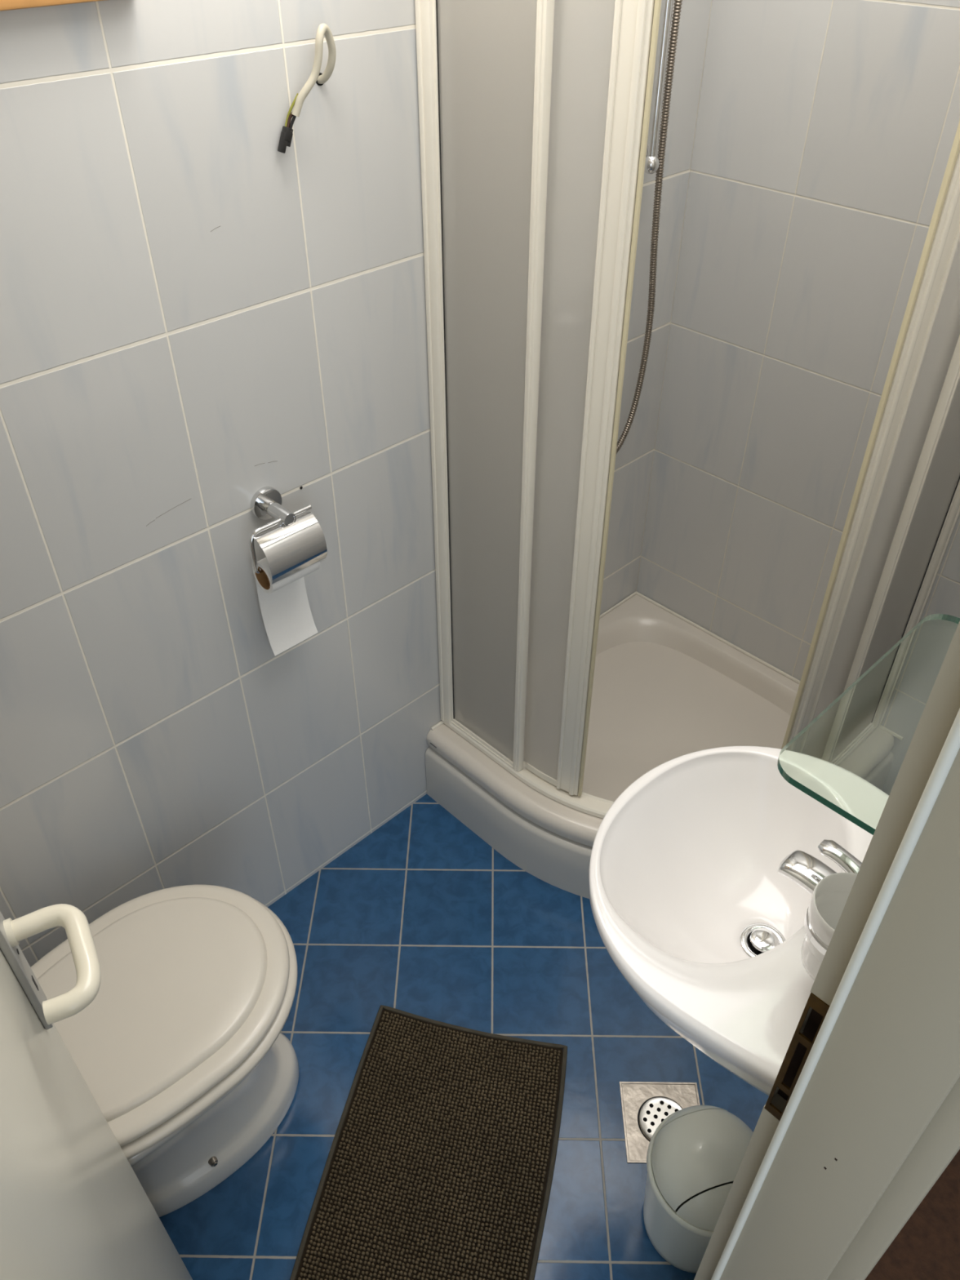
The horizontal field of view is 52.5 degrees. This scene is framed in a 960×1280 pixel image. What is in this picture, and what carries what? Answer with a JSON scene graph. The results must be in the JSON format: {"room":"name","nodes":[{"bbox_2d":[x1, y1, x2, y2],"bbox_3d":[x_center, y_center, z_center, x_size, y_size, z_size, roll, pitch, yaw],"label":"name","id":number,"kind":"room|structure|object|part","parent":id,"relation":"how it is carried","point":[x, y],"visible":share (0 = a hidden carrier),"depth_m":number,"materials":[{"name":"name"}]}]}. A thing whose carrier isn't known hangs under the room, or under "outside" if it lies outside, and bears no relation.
{"room":"bathroom","nodes":[
{"label":"bathroom","id":0,"kind":"room"},
{"bbox_2d":[0,0,711,967],"bbox_3d":[-0.355,-0.471,1.554,2.336,2.450,0.120,-32,49,-32],"label":"wall","id":1,"kind":"structure","parent":0,"point":[198,316],"depth_m":1.52,"materials":[{"name":"tile"}]},
{"bbox_2d":[0,0,106,11],"bbox_3d":[-0.653,-0.780,0.786,0.720,0.492,0.028,-32,49,-32],"label":"wall mirror","id":2,"kind":"object","parent":1,"relation":"attached to","point":[5,5],"visible":1,"depth_m":1.05,"materials":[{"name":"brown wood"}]},
{"bbox_2d":[248,486,327,586],"bbox_3d":[-0.336,-0.176,1.623,0.125,0.124,0.103,-32,49,-32],"label":"toilet roll holder","id":3,"kind":"object","parent":1,"relation":"attached to","point":[297,544],"visible":1,"depth_m":1.61,"materials":[{"name":"silver metal"}]},
{"bbox_3d":[-0.334,-0.211,1.616,0.025,0.025,0.064,-32,49,-32],"label":"post","id":4,"kind":"part","parent":3,"relation":"part of","materials":[{"name":"silver metal"}]},
{"bbox_2d":[252,557,319,655],"bbox_3d":[-0.330,-0.068,1.704,0.100,0.208,0.061,-32,49,-32],"label":"toilet roll","id":5,"kind":"object","parent":3,"relation":"hanging from","point":[286,611],"visible":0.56,"depth_m":1.74,"materials":[{"name":"paper"}]},
{"bbox_2d":[277,23,336,153],"bbox_3d":[-0.236,-0.751,1.327,0.048,0.150,0.097,24,45,26],"label":"loose cable","id":6,"kind":"object","parent":1,"relation":"attached to","point":[316,77],"visible":1,"depth_m":1.32,"materials":[{"name":"white plastic"}]},
{"bbox_2d":[644,0,673,173],"bbox_3d":[0.314,-1.159,1.661,0.040,0.670,0.066,-32,49,-32],"label":"shower rail","id":7,"kind":"object","parent":1,"relation":"attached to","point":[651,164],"visible":0.7,"depth_m":1.77,"materials":[{"name":"silver metal"}]},
{"bbox_3d":[0.205,-0.626,1.875,0.214,0.128,0.167,-32,49,-32],"label":"shower mixer","id":8,"kind":"object","parent":1,"relation":"attached to","visible":0},
{"bbox_2d":[616,0,682,453],"bbox_3d":[0.283,-0.871,1.807,0.268,1.221,0.042,-32,49,-32],"label":"shower hose","id":9,"kind":"object","parent":8,"relation":"attached to","point":[675,22],"visible":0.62,"depth_m":1.93,"materials":[{"name":"metal"}]},
{"bbox_2d":[159,794,959,1279],"bbox_3d":[0.451,1.614,1.043,4.800,0.100,3.720,-32,49,-32],"label":"floor","id":10,"kind":"structure","parent":0,"point":[421,916],"depth_m":1.96,"materials":[{"name":"blue tile"}]},
{"bbox_2d":[31,884,299,1217],"bbox_3d":[-0.569,0.755,1.634,0.610,0.463,0.399,-32,49,-32],"label":"toilet","id":11,"kind":"object","parent":10,"relation":"on","point":[181,1048],"visible":0.79,"depth_m":1.54,"materials":[{"name":"white glazed ceramic"},{"name":"plastic seat and lid"},{"name":"metal bolt"}]},
{"bbox_3d":[-0.537,0.594,1.541,0.520,0.026,0.399,-32,49,-32],"label":"seat","id":12,"kind":"part","parent":11,"relation":"part of","materials":[{"name":"plastic"}]},
{"bbox_3d":[-0.574,0.782,1.651,0.596,0.401,0.376,-32,49,-32],"label":"bowl","id":13,"kind":"part","parent":11,"relation":"part of","materials":[{"name":"white ceramic"}]},
{"bbox_2d":[289,1004,567,1279],"bbox_3d":[-0.079,0.963,1.732,0.404,0.017,0.609,8,41,10],"label":"bath mat","id":14,"kind":"object","parent":10,"relation":"on","point":[438,1164],"visible":1,"depth_m":1.76,"materials":[{"name":"brown fabric"}]},
{"bbox_2d":[618,1081,700,1163],"bbox_3d":[0.342,0.899,1.819,0.149,0.005,0.149,0,40,1],"label":"floor drain","id":15,"kind":"object","parent":10,"relation":"on","point":[679,1095],"visible":0.61,"depth_m":1.84,"materials":[{"name":"metal"}]},
{"bbox_2d":[425,591,903,898],"bbox_3d":[0.431,0.306,2.363,0.797,0.220,0.800,-32,49,-32],"label":"shower tray","id":16,"kind":"object","parent":10,"relation":"on","point":[666,687],"visible":0.44,"depth_m":2.38,"materials":[{"name":"ceramic"}]},
{"bbox_2d":[414,0,959,818],"bbox_3d":[0.428,-0.413,1.626,1.054,1.841,0.360,0,40,1],"label":"shower enclosure","id":17,"kind":"object","parent":16,"relation":"on","point":[534,115],"visible":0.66,"depth_m":1.62,"materials":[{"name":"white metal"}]},
{"bbox_3d":[0.008,0.236,2.253,0.014,0.013,0.206,-32,49,-32],"label":"rail","id":18,"kind":"part","parent":17,"relation":"part of","materials":[{"name":"white metal"}]},
{"bbox_3d":[0.010,-0.452,1.680,0.004,1.781,0.202,-32,49,-32],"label":"fixed panel","id":19,"kind":"part","parent":17,"relation":"part of","materials":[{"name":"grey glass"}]},
{"bbox_3d":[0.142,0.300,2.172,0.092,0.016,0.012,28,47,29],"label":"rail","id":20,"kind":"part","parent":17,"relation":"part of","materials":[{"name":"white metal"}]},
{"bbox_3d":[0.067,-0.435,1.657,0.300,1.777,0.011,32,49,32],"label":"sliding door","id":21,"kind":"part","parent":17,"relation":"part of","materials":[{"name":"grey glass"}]},
{"bbox_3d":[0.851,0.243,2.244,0.206,0.013,0.014,-32,49,-32],"label":"rail","id":22,"kind":"part","parent":17,"relation":"part of","materials":[{"name":"white metal"}]},
{"bbox_3d":[0.791,-0.429,1.649,0.300,1.777,0.011,-30,48,-31],"label":"sliding door","id":23,"kind":"part","parent":17,"relation":"part of","materials":[{"name":"clear glass"}]},
{"bbox_3d":[0.848,-0.445,1.672,0.202,1.781,0.004,-32,49,-32],"label":"fixed panel","id":24,"kind":"part","parent":17,"relation":"part of","materials":[{"name":"clear glass"}]},
{"bbox_2d":[643,1105,753,1273],"bbox_3d":[0.366,0.893,1.596,0.197,0.299,0.197,-32,49,-32],"label":"waste bin","id":25,"kind":"object","parent":10,"relation":"on","point":[695,1156],"visible":0.64,"depth_m":1.52,"materials":[{"name":"plastic"}]},
{"bbox_2d":[635,0,959,795],"bbox_3d":[0.920,-0.649,1.768,0.120,2.450,1.262,-32,49,-32],"label":"wall","id":26,"kind":"structure","parent":0,"point":[825,131],"depth_m":2.00,"materials":[{"name":"tile"}]},
{"bbox_2d":[817,839,862,874],"bbox_3d":[0.427,0.294,1.133,0.054,0.108,0.093,-32,49,-32],"label":"lever","id":27,"kind":"object","parent":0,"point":[830,849],"depth_m":1.11,"materials":[{"name":"silver metal"}]},
{"bbox_3d":[0.526,0.108,0.859,2.096,2.450,0.117,-32,49,-32],"label":"wall","id":28,"kind":"structure","parent":0,"visible":0},
{"bbox_2d":[0,903,192,1279],"bbox_3d":[-0.300,0.454,0.754,0.118,2.028,0.638,-20,44,-22],"label":"door","id":29,"kind":"structure","parent":28,"relation":"in","point":[73,1206],"depth_m":0.88,"materials":[{"name":"white paint"}]},
{"bbox_3d":[-0.454,0.301,0.944,0.008,0.232,0.040,-20,44,-22],"label":"plate","id":30,"kind":"part","parent":29,"relation":"part of","materials":[{"name":"silver metal"}]},
{"bbox_3d":[-0.393,0.294,0.912,0.069,0.027,0.131,-27,47,-29],"label":"handle","id":31,"kind":"part","parent":29,"relation":"part of","materials":[{"name":"white plastic"}]},
{"bbox_2d":[587,746,888,1095],"bbox_3d":[0.345,0.358,1.296,0.472,0.196,0.387,-32,49,-32],"label":"basin","id":32,"kind":"object","parent":28,"relation":"attached to","point":[690,901],"visible":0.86,"depth_m":1.31,"materials":[{"name":"white ceramic"}]},
{"bbox_2d":[777,839,862,894],"bbox_3d":[0.415,0.286,1.143,0.054,0.108,0.127,-32,49,-32],"label":"tap","id":33,"kind":"object","parent":32,"relation":"on","point":[799,866],"visible":0.41,"depth_m":1.15,"materials":[{"name":"silver metal"}]},
{"bbox_3d":[0.405,0.293,1.161,0.046,0.042,0.100,-32,49,-32],"label":"spout","id":34,"kind":"part","parent":33,"relation":"part of","materials":[{"name":"silver metal"}]},
{"bbox_2d":[804,907,826,955],"bbox_3d":[0.389,0.305,1.032,0.086,0.010,0.086,-32,49,-32],"label":"holder","id":35,"kind":"object","parent":28,"relation":"attached to","point":[815,941],"visible":0.29,"depth_m":1.02,"materials":[{"name":"silver metal"}]},
{"bbox_2d":[800,872,857,980],"bbox_3d":[0.389,0.317,1.042,0.087,0.109,0.087,-32,49,-32],"label":"tumbler","id":36,"kind":"object","parent":35,"relation":"in","point":[828,899],"visible":0.36,"depth_m":1.05,"materials":[{"name":"white ceramic"}]},
{"bbox_2d":[693,621,959,1279],"bbox_3d":[0.100,0.510,0.634,0.747,2.120,0.140,-32,49,-32],"label":"door frame","id":37,"kind":"structure","parent":28,"relation":"attached to","point":[859,1121],"depth_m":0.75,"materials":[{"name":"paint"}]},
{"bbox_3d":[0.272,0.363,0.838,0.002,0.199,0.019,-32,49,-32],"label":"strike plate","id":38,"kind":"part","parent":37,"relation":"part of","materials":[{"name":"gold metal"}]},
{"bbox_2d":[777,613,959,835],"bbox_3d":[0.449,0.078,0.979,0.345,0.020,0.151,-32,49,-32],"label":"glass shelf","id":39,"kind":"object","parent":28,"relation":"attached to","point":[818,797],"visible":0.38,"depth_m":0.95,"materials":[{"name":"clear glass"}]}
]}

